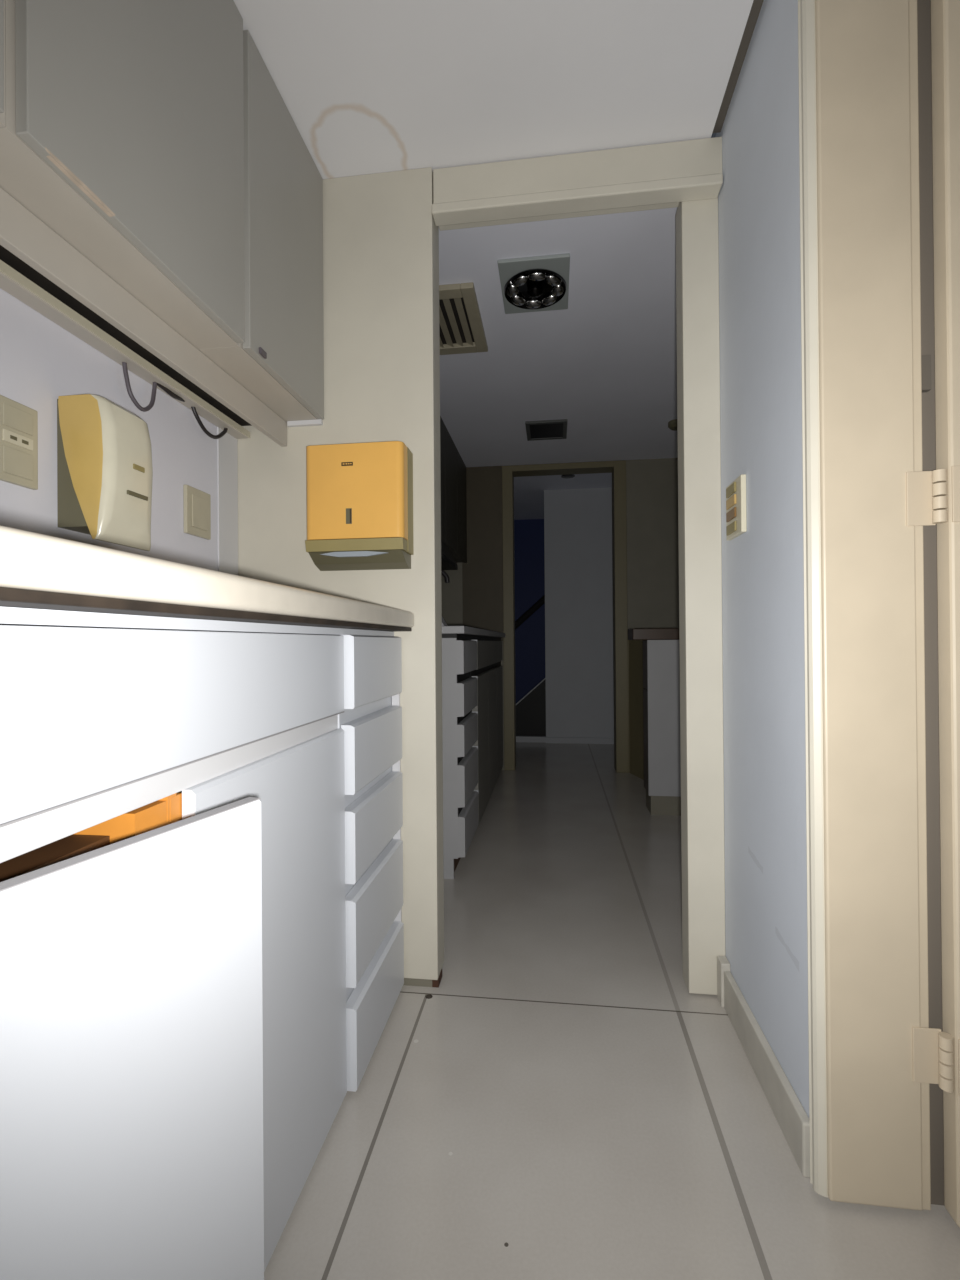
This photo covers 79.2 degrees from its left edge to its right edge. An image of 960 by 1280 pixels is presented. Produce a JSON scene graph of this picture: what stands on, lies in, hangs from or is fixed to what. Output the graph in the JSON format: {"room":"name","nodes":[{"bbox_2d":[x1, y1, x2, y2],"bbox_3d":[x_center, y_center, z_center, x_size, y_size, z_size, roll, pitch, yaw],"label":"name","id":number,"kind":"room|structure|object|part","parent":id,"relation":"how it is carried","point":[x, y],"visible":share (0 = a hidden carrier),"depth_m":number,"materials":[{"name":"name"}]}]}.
{"room":"hospital interior","nodes":[
{"label":"hospital interior","id":0,"kind":"room"},
{"bbox_2d":[0,288,217,570],"bbox_3d":[-0.974,-0.182,0.135,0.097,2.340,3.420,0,0,7],"label":"wall","id":1,"kind":"structure","parent":0,"point":[41,362],"depth_m":1.17,"materials":[{"name":"white paint"}]},
{"bbox_2d":[0,0,4,126],"bbox_3d":[-0.773,-0.995,0.276,0.273,0.708,0.944,0,0,7],"label":"upper cabinet","id":2,"kind":"object","parent":1,"relation":"attached to","point":[2,2],"visible":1,"depth_m":0.70,"materials":[{"name":"beige laminate"}]},
{"bbox_2d":[0,187,286,446],"bbox_3d":[-0.696,-0.607,0.755,0.018,0.071,1.917,0,0,7],"label":"light pelmet","id":3,"kind":"object","parent":2,"relation":"attached to","point":[22,233],"visible":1,"depth_m":1.04,"materials":[{"name":"beige wood"}]},
{"bbox_2d":[0,395,37,489],"bbox_3d":[-0.807,-0.343,1.008,0.015,0.143,0.083,0,0,7],"label":"wall socket","id":4,"kind":"object","parent":1,"relation":"attached to","point":[18,422],"visible":1,"depth_m":1.01,"materials":[{"name":"beige plastic"}]},
{"bbox_2d":[57,394,152,550],"bbox_3d":[-0.736,-0.325,1.164,0.116,0.272,0.150,0,0,7],"label":"soap dispenser","id":5,"kind":"object","parent":1,"relation":"attached to","point":[105,469],"visible":1,"depth_m":1.10,"materials":[{"name":"beige plastic"}]},
{"bbox_2d":[0,0,244,348],"bbox_3d":[-0.678,-0.994,1.014,0.274,0.705,0.544,0,0,7],"label":"upper cabinet","id":6,"kind":"object","parent":1,"relation":"attached to","point":[122,133],"visible":0.98,"depth_m":0.95,"materials":[{"name":"beige laminate"}]},
{"bbox_2d":[0,245,251,438],"bbox_3d":[-0.778,-0.643,0.765,0.138,0.086,1.917,0,0,7],"label":"under-cabinet light","id":7,"kind":"object","parent":1,"relation":"attached to","point":[18,279],"visible":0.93,"depth_m":1.17,"materials":[{"name":"beige plastic"}]},
{"bbox_2d":[122,362,156,411],"bbox_3d":[-0.759,-0.558,1.300,0.014,0.092,0.107,0,0,7],"label":"cable loop","id":8,"kind":"object","parent":7,"relation":"hanging from","point":[124,364],"visible":1,"depth_m":1.28,"materials":[{"name":"grey"}]},
{"bbox_2d":[156,382,184,401],"bbox_3d":[-0.747,-0.597,1.398,0.016,0.020,0.111,0,0,7],"label":"cable loop","id":9,"kind":"object","parent":7,"relation":"hanging from","point":[169,392],"visible":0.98,"depth_m":1.39,"materials":[{"name":"black rubber"}]},
{"bbox_2d":[191,407,227,438],"bbox_3d":[-0.725,-0.574,1.564,0.015,0.061,0.163,0,0,7],"label":"cable loop","id":10,"kind":"object","parent":7,"relation":"hanging from","point":[194,411],"visible":1,"depth_m":1.53,"materials":[{"name":"black rubber"}]},
{"bbox_2d":[183,485,210,539],"bbox_3d":[-0.741,-0.334,1.525,0.014,0.123,0.104,0,0,7],"label":"light switch","id":11,"kind":"object","parent":1,"relation":"attached to","point":[196,503],"visible":1,"depth_m":1.51,"materials":[{"name":"beige plastic"}]},
{"bbox_2d":[217,427,237,574],"bbox_3d":[-0.728,-0.362,1.676,0.004,0.570,0.098,0,0,7],"label":"trim","id":12,"kind":"structure","parent":1,"relation":"attached to","point":[227,449],"depth_m":1.67,"materials":[{"name":"grey laminate"}]},
{"bbox_2d":[198,30,323,426],"bbox_3d":[-0.614,-0.986,1.498,0.279,0.718,0.430,0,0,7],"label":"upper cabinet","id":13,"kind":"object","parent":1,"relation":"attached to","point":[280,361],"visible":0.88,"depth_m":1.43,"materials":[{"name":"beige laminate"}]},
{"bbox_3d":[-0.490,-0.993,1.483,0.018,0.703,0.416,0,0,7],"label":"door","id":14,"kind":"part","parent":13,"relation":"part of","materials":[{"name":"beige laminate"}]},
{"bbox_2d":[237,167,443,979],"bbox_3d":[-0.419,-0.190,1.738,0.598,2.318,0.100,0,0,7],"label":"wall partition","id":15,"kind":"structure","parent":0,"point":[381,234],"depth_m":1.67,"materials":[{"name":"beige paint"}]},
{"bbox_2d":[305,441,413,570],"bbox_3d":[-0.335,-0.366,1.619,0.277,0.331,0.114,0,0,7],"label":"paper towel dispenser","id":16,"kind":"object","parent":15,"relation":"attached to","point":[360,495],"visible":1,"depth_m":1.57,"materials":[{"name":"yellow plastic"}]},
{"bbox_2d":[308,550,410,570],"bbox_3d":[-0.334,-0.221,1.623,0.263,0.041,0.102,0,0,7],"label":"paper towel","id":17,"kind":"object","parent":16,"relation":"on","point":[324,560],"depth_m":1.60,"materials":[{"name":"white paper"}]},
{"bbox_2d":[403,978,431,986],"bbox_3d":[-0.174,0.978,1.702,0.088,0.022,0.091,0,0,7],"label":"trim","id":18,"kind":"structure","parent":15,"relation":"attached to","point":[407,981],"depth_m":1.66,"materials":[{"name":"beige paint"}]},
{"bbox_2d":[432,969,441,987],"bbox_3d":[-0.123,0.978,1.678,0.018,0.022,0.056,0,0,7],"label":"trim","id":19,"kind":"structure","parent":15,"relation":"attached to","point":[435,983],"depth_m":1.65,"materials":[{"name":"brown wood"}]},
{"bbox_2d":[432,173,722,225],"bbox_3d":[0.259,-1.227,1.621,0.791,0.028,0.057,0,0,7],"label":"trim","id":20,"kind":"structure","parent":15,"relation":"attached to","point":[702,187],"depth_m":1.61,"materials":[{"name":"beige wood"}]},
{"bbox_2d":[433,137,721,230],"bbox_3d":[0.265,-1.295,1.656,0.792,0.111,0.096,0,0,7],"label":"wall","id":21,"kind":"structure","parent":15,"relation":"attached to","point":[697,157],"depth_m":1.61,"materials":[{"name":"beige paint"}]},
{"bbox_2d":[234,0,753,178],"bbox_3d":[-0.311,-1.383,0.014,1.462,0.050,3.340,0,0,7],"label":"ceiling","id":22,"kind":"structure","parent":0,"point":[367,86],"depth_m":1.38,"materials":[{"name":"paint"}]},
{"bbox_2d":[514,519,545,702],"bbox_3d":[0.990,-0.227,6.982,3.600,2.460,0.100,0,0,7],"label":"wall","id":23,"kind":"structure","parent":0,"point":[529,559],"depth_m":6.98,"materials":[{"name":"blue paint"}]},
{"bbox_2d":[439,207,677,466],"bbox_3d":[0.538,-1.376,3.046,2.380,0.050,2.730,0,0,7],"label":"ceiling","id":24,"kind":"structure","parent":0,"point":[605,363],"depth_m":2.71,"materials":[{"name":"paint"}]},
{"bbox_2d":[439,282,487,354],"bbox_3d":[-0.158,-1.337,2.449,0.330,0.022,0.490,0,0,7],"label":"ceiling vent","id":25,"kind":"object","parent":24,"relation":"in","point":[461,330],"visible":0.52,"depth_m":2.43,"materials":[{"name":"beige metal"}]},
{"bbox_2d":[497,253,569,313],"bbox_3d":[0.209,-1.328,2.203,0.255,0.046,0.325,0,0,7],"label":"ceiling light","id":26,"kind":"object","parent":24,"relation":"attached to","point":[535,283],"visible":1,"depth_m":2.16,"materials":[{"name":"grey metal"}]},
{"bbox_3d":[0.209,-1.319,2.201,0.060,0.029,0.060,0,0,7],"label":"bulb","id":27,"kind":"part","parent":26,"relation":"part of","materials":[{"name":"grey"}]},
{"bbox_2d":[525,419,567,440],"bbox_3d":[0.425,-1.339,3.706,0.258,0.014,0.310,0,0,7],"label":"ceiling vent","id":28,"kind":"object","parent":24,"relation":"in","point":[542,429],"visible":1,"depth_m":3.68,"materials":[{"name":"grey metal"}]},
{"bbox_2d":[530,423,562,438],"bbox_3d":[0.425,-1.340,3.706,0.208,0.011,0.250,0,0,7],"label":"grille","id":29,"kind":"object","parent":28,"relation":"attached to","point":[537,430],"depth_m":3.71,"materials":[{"name":"black plastic"}]},
{"bbox_2d":[668,419,676,430],"bbox_3d":[1.224,-1.331,3.599,0.110,0.043,0.110,0,0,7],"label":"smoke detector","id":30,"kind":"object","parent":24,"relation":"attached to","point":[672,424],"visible":0.44,"depth_m":3.58,"materials":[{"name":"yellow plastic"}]},
{"bbox_2d":[441,458,678,769],"bbox_3d":[0.727,-0.306,4.455,2.380,2.600,0.120,0,0,7],"label":"wall","id":31,"kind":"structure","parent":0,"point":[651,484],"depth_m":4.33,"materials":[{"name":"beige paint"}]},
{"bbox_2d":[462,466,502,640],"bbox_3d":[0.019,-0.664,4.480,0.314,1.348,0.012,0,0,7],"label":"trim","id":32,"kind":"structure","parent":31,"relation":"attached to","point":[482,574],"depth_m":4.47,"materials":[{"name":"beige paint"}]},
{"bbox_2d":[502,460,629,772],"bbox_3d":[0.669,-0.173,4.463,0.970,2.335,0.158,0,0,7],"label":"door frame","id":33,"kind":"structure","parent":31,"relation":"in","point":[617,468],"depth_m":4.40,"materials":[{"name":"wood"}]},
{"bbox_2d":[628,640,643,779],"bbox_3d":[1.149,0.490,4.211,0.114,1.000,0.248,0,0,7],"label":"trim","id":34,"kind":"structure","parent":31,"relation":"attached to","point":[636,736],"depth_m":4.21,"materials":[{"name":"wood"}]},
{"bbox_2d":[514,473,611,519],"bbox_3d":[0.907,-1.480,6.024,3.500,0.040,3.030,0,0,7],"label":"ceiling","id":35,"kind":"structure","parent":0,"point":[528,490],"depth_m":5.53,"materials":[{"name":"paint"}]},
{"bbox_2d":[561,474,574,478],"bbox_3d":[0.784,-1.457,5.167,0.120,0.011,0.120,0,0,7],"label":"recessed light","id":36,"kind":"object","parent":35,"relation":"in","point":[570,475],"visible":0.85,"depth_m":5.15,"materials":[{"name":"grey"}]},
{"bbox_2d":[544,487,613,737],"bbox_3d":[1.625,-0.238,5.580,1.985,2.460,0.120,0,0,7],"label":"door","id":37,"kind":"structure","parent":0,"point":[579,673],"depth_m":5.61,"materials":[{"name":"white paint"}]},
{"bbox_2d":[516,736,545,741],"bbox_3d":[-0.057,0.979,5.770,1.410,0.055,0.040,0,0,7],"label":"trim","id":38,"kind":"structure","parent":37,"relation":"attached to","point":[518,738],"depth_m":5.68,"materials":[{"name":"white paint"}]},
{"bbox_2d":[545,737,613,743],"bbox_3d":[1.623,0.964,5.506,1.990,0.055,0.018,0,0,7],"label":"baseboard","id":39,"kind":"structure","parent":37,"relation":"attached to","point":[547,739],"depth_m":5.58,"materials":[{"name":"white paint"}]},
{"bbox_2d":[264,742,959,1279],"bbox_3d":[0.778,1.027,2.871,3.000,0.080,9.300,0,0,7],"label":"floor","id":40,"kind":"structure","parent":0,"point":[562,1105],"depth_m":1.21,"materials":[{"name":"tile"}]},
{"bbox_2d":[0,625,346,1279],"bbox_3d":[-0.540,0.489,0.789,0.578,0.998,0.981,0,0,7],"label":"base cabinet","id":41,"kind":"object","parent":40,"relation":"on","point":[173,1050],"visible":1,"depth_m":0.60,"materials":[{"name":"white laminate"}]},
{"bbox_3d":[-0.474,0.273,0.490,0.070,0.105,0.342,0,0,7],"label":"drawer","id":42,"kind":"part","parent":41,"relation":"part of","materials":[{"name":"wood"}]},
{"bbox_3d":[-0.343,0.581,0.506,0.018,0.779,0.414,-1,0,21],"label":"door","id":43,"kind":"part","parent":41,"relation":"part of","materials":[{"name":"white laminate"}]},
{"bbox_3d":[-0.378,0.163,0.772,0.020,0.053,0.968,0,0,7],"label":"rail","id":44,"kind":"part","parent":41,"relation":"part of","materials":[{"name":"grey laminate"}]},
{"bbox_3d":[-0.364,0.070,0.767,0.018,0.164,0.981,0,0,7],"label":"fascia panel","id":45,"kind":"part","parent":41,"relation":"part of","materials":[{"name":"white laminate"}]},
{"bbox_3d":[-0.332,0.581,0.990,0.018,0.782,0.524,0,0,7],"label":"door","id":46,"kind":"part","parent":41,"relation":"part of","materials":[{"name":"white laminate"}]},
{"bbox_2d":[338,635,403,1091],"bbox_3d":[-0.489,0.485,1.485,0.495,0.987,0.412,0,0,7],"label":"drawers","id":47,"kind":"object","parent":40,"relation":"on","point":[371,719],"visible":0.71,"depth_m":1.38,"materials":[{"name":"white laminate"}]},
{"bbox_3d":[-0.261,0.261,1.453,0.030,0.151,0.395,0,0,7],"label":"drawer","id":48,"kind":"part","parent":47,"relation":"part of","materials":[{"name":"white laminate"}]},
{"bbox_3d":[-0.263,0.070,1.454,0.030,0.161,0.395,0,0,7],"label":"drawer","id":49,"kind":"part","parent":47,"relation":"part of","materials":[{"name":"white laminate"}]},
{"bbox_3d":[-0.258,0.659,1.452,0.030,0.188,0.395,0,0,7],"label":"drawer","id":50,"kind":"part","parent":47,"relation":"part of","materials":[{"name":"white laminate"}]},
{"bbox_3d":[-0.260,0.451,1.452,0.030,0.157,0.395,0,0,7],"label":"drawer","id":51,"kind":"part","parent":47,"relation":"part of","materials":[{"name":"white laminate"}]},
{"bbox_3d":[-0.256,0.887,1.451,0.030,0.178,0.395,0,0,7],"label":"drawer","id":52,"kind":"part","parent":47,"relation":"part of","materials":[{"name":"white laminate"}]},
{"bbox_2d":[442,638,478,878],"bbox_3d":[-0.319,0.494,2.651,0.569,1.000,0.431,0,0,7],"label":"base cabinet","id":53,"kind":"object","parent":40,"relation":"on","point":[459,655],"visible":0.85,"depth_m":2.41,"materials":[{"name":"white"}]},
{"bbox_3d":[-0.360,0.494,2.446,0.538,1.000,0.015,0,0,7],"label":"panel","id":54,"kind":"part","parent":53,"relation":"part of","materials":[{"name":"white wood"}]},
{"bbox_3d":[-0.056,0.073,2.615,0.030,0.142,0.425,0,0,7],"label":"drawer","id":55,"kind":"part","parent":53,"relation":"part of","materials":[{"name":"white wood"}]},
{"bbox_3d":[-0.054,0.250,2.615,0.030,0.140,0.425,0,0,7],"label":"drawer","id":56,"kind":"part","parent":53,"relation":"part of","materials":[{"name":"white wood"}]},
{"bbox_3d":[-0.052,0.608,2.613,0.030,0.176,0.425,0,0,7],"label":"drawer","id":57,"kind":"part","parent":53,"relation":"part of","materials":[{"name":"white wood"}]},
{"bbox_3d":[-0.053,0.420,2.614,0.030,0.135,0.425,0,0,7],"label":"drawer","id":58,"kind":"part","parent":53,"relation":"part of","materials":[{"name":"white wood"}]},
{"bbox_3d":[-0.050,0.818,2.612,0.030,0.168,0.425,0,0,7],"label":"drawer","id":59,"kind":"part","parent":53,"relation":"part of","materials":[{"name":"white wood"}]},
{"bbox_2d":[470,639,502,825],"bbox_3d":[-0.189,0.498,3.672,0.568,1.000,1.620,0,0,7],"label":"base cabinet","id":60,"kind":"object","parent":40,"relation":"on","point":[489,671],"visible":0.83,"depth_m":3.30,"materials":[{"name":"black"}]},
{"bbox_2d":[442,626,504,639],"bbox_3d":[-0.221,-0.028,3.456,0.577,0.050,2.060,0,0,7],"label":"countertop","id":61,"kind":"structure","parent":60,"relation":"on","point":[447,631],"depth_m":2.61,"materials":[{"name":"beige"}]},
{"bbox_2d":[441,570,449,582],"bbox_3d":[-0.205,-0.204,2.900,0.110,0.295,0.048,0,0,7],"label":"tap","id":62,"kind":"object","parent":61,"relation":"on","point":[443,573],"visible":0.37,"depth_m":2.89,"materials":[{"name":"black"}]},
{"bbox_3d":[0.005,0.545,3.063,0.030,0.727,0.461,0,0,7],"label":"door","id":63,"kind":"part","parent":60,"relation":"part of","materials":[{"name":"white wood"}]},
{"bbox_3d":[0.060,0.076,3.526,0.030,0.142,1.390,0,0,7],"label":"fascia panel","id":64,"kind":"part","parent":60,"relation":"part of","materials":[{"name":"white wood"}]},
{"bbox_3d":[0.064,0.547,3.524,0.030,0.727,0.461,0,0,7],"label":"door","id":65,"kind":"part","parent":60,"relation":"part of","materials":[{"name":"wood"}]},
{"bbox_3d":[0.123,0.548,3.985,0.030,0.727,0.461,0,0,7],"label":"door","id":66,"kind":"part","parent":60,"relation":"part of","materials":[{"name":"white wood"}]},
{"bbox_2d":[515,595,545,735],"bbox_3d":[0.417,-0.019,6.348,2.021,2.047,1.102,0,0,7],"label":"staircase","id":67,"kind":"structure","parent":40,"relation":"on","point":[531,709],"depth_m":5.79,"materials":[{"name":"black"}]},
{"bbox_3d":[0.660,-0.422,5.795,1.392,1.249,0.064,0,0,7],"label":"handrail","id":68,"kind":"part","parent":67,"relation":"part of","materials":[{"name":"black"}]},
{"bbox_2d":[643,640,680,815],"bbox_3d":[1.319,0.491,3.323,0.722,0.987,0.190,0,0,7],"label":"base cabinet","id":69,"kind":"object","parent":40,"relation":"on","point":[661,658],"visible":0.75,"depth_m":3.27,"materials":[{"name":"white"}]},
{"bbox_3d":[0.969,0.143,3.379,0.014,0.281,0.170,0,0,7],"label":"door","id":70,"kind":"part","parent":69,"relation":"part of","materials":[{"name":"white wood"}]},
{"bbox_3d":[0.972,0.582,3.377,0.014,0.590,0.170,0,0,7],"label":"door","id":71,"kind":"part","parent":69,"relation":"part of","materials":[{"name":"white wood"}]},
{"bbox_2d":[628,628,678,639],"bbox_3d":[1.277,-0.035,3.335,0.805,0.064,0.220,0,0,7],"label":"countertop","id":72,"kind":"structure","parent":69,"relation":"on","point":[649,633],"depth_m":3.26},
{"bbox_3d":[-0.740,0.488,-0.399,0.475,0.993,1.425,0,0,7],"label":"base cabinet","id":73,"kind":"object","parent":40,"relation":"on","visible":0},
{"bbox_2d":[0,525,413,635],"bbox_3d":[-0.631,-0.048,0.291,0.535,0.071,2.817,0,0,7],"label":"countertop","id":74,"kind":"structure","parent":73,"relation":"on","point":[46,580],"depth_m":0.59,"materials":[{"name":"laminate"}]},
{"bbox_3d":[-0.437,-0.021,0.266,0.026,0.014,2.816,0,0,7],"label":"rail","id":75,"kind":"part","parent":74,"relation":"part of","materials":[{"name":"white laminate"}]},
{"bbox_2d":[716,0,808,1116],"bbox_3d":[0.704,-0.215,1.342,0.140,2.390,0.640,0,0,7],"label":"wall","id":76,"kind":"structure","parent":0,"point":[764,740],"depth_m":1.26,"materials":[{"name":"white paint"}]},
{"bbox_2d":[675,197,725,994],"bbox_3d":[0.623,-0.134,1.642,0.098,2.220,0.085,0,0,7],"label":"trim","id":77,"kind":"structure","parent":76,"relation":"attached to","point":[697,231],"depth_m":1.60,"materials":[{"name":"beige wood"}]},
{"bbox_2d":[726,474,746,540],"bbox_3d":[0.636,-0.328,1.449,0.018,0.138,0.123,0,0,7],"label":"light switch","id":78,"kind":"object","parent":76,"relation":"attached to","point":[736,521],"visible":1,"depth_m":1.42,"materials":[{"name":"beige plastic"}]},
{"bbox_2d":[717,956,809,1177],"bbox_3d":[0.627,0.922,1.322,0.025,0.118,0.538,0,0,7],"label":"baseboard","id":79,"kind":"structure","parent":76,"relation":"attached to","point":[789,1112],"depth_m":1.23,"materials":[{"name":"wood"}]},
{"bbox_3d":[-0.593,-0.171,3.186,0.080,2.340,2.730,0,0,7],"label":"wall","id":80,"kind":"structure","parent":0,"visible":0},
{"bbox_2d":[441,540,457,569],"bbox_3d":[-0.346,-0.519,3.393,0.344,0.154,0.600,0,0,7],"label":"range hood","id":81,"kind":"object","parent":80,"relation":"attached to","point":[448,562],"visible":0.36,"depth_m":3.44,"materials":[{"name":"black metal"}]},
{"bbox_2d":[440,416,466,562],"bbox_3d":[-0.327,-0.966,3.843,0.284,0.742,1.326,0,0,7],"label":"upper cabinet","id":82,"kind":"object","parent":80,"relation":"attached to","point":[452,466],"visible":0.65,"depth_m":3.88,"materials":[{"name":"grey wood"}]},
{"bbox_3d":[-0.251,-0.969,3.387,0.018,0.741,0.438,0,0,7],"label":"door","id":83,"kind":"part","parent":82,"relation":"part of","materials":[{"name":"grey wood"}]},
{"bbox_3d":[-0.196,-0.967,3.826,0.018,0.741,0.438,0,0,7],"label":"door","id":84,"kind":"part","parent":82,"relation":"part of","materials":[{"name":"grey wood"}]},
{"bbox_3d":[-0.140,-0.966,4.264,0.018,0.741,0.438,0,0,7],"label":"door","id":85,"kind":"part","parent":82,"relation":"part of","materials":[{"name":"grey wood"}]},
{"bbox_3d":[0.486,-0.220,-0.364,0.140,2.390,2.800,0,0,7],"label":"wall","id":86,"kind":"structure","parent":0,"visible":0},
{"bbox_2d":[712,0,763,132],"bbox_3d":[0.428,-1.399,-0.080,0.028,0.030,3.340,0,0,7],"label":"trim","id":87,"kind":"structure","parent":86,"relation":"attached to","point":[757,4],"depth_m":1.39,"materials":[{"name":"grey"}]},
{"bbox_2d":[798,0,959,1226],"bbox_3d":[1.030,-0.194,0.956,0.915,2.340,0.074,0,0,7],"label":"door frame","id":88,"kind":"structure","parent":86,"relation":"in","point":[879,80],"depth_m":0.99,"materials":[{"name":"beige wood"}]},
{"bbox_3d":[0.593,-0.196,1.027,0.030,2.328,0.030,0,0,7],"label":"architrave","id":89,"kind":"part","parent":88,"relation":"part of","materials":[{"name":"beige wood"}]}
]}

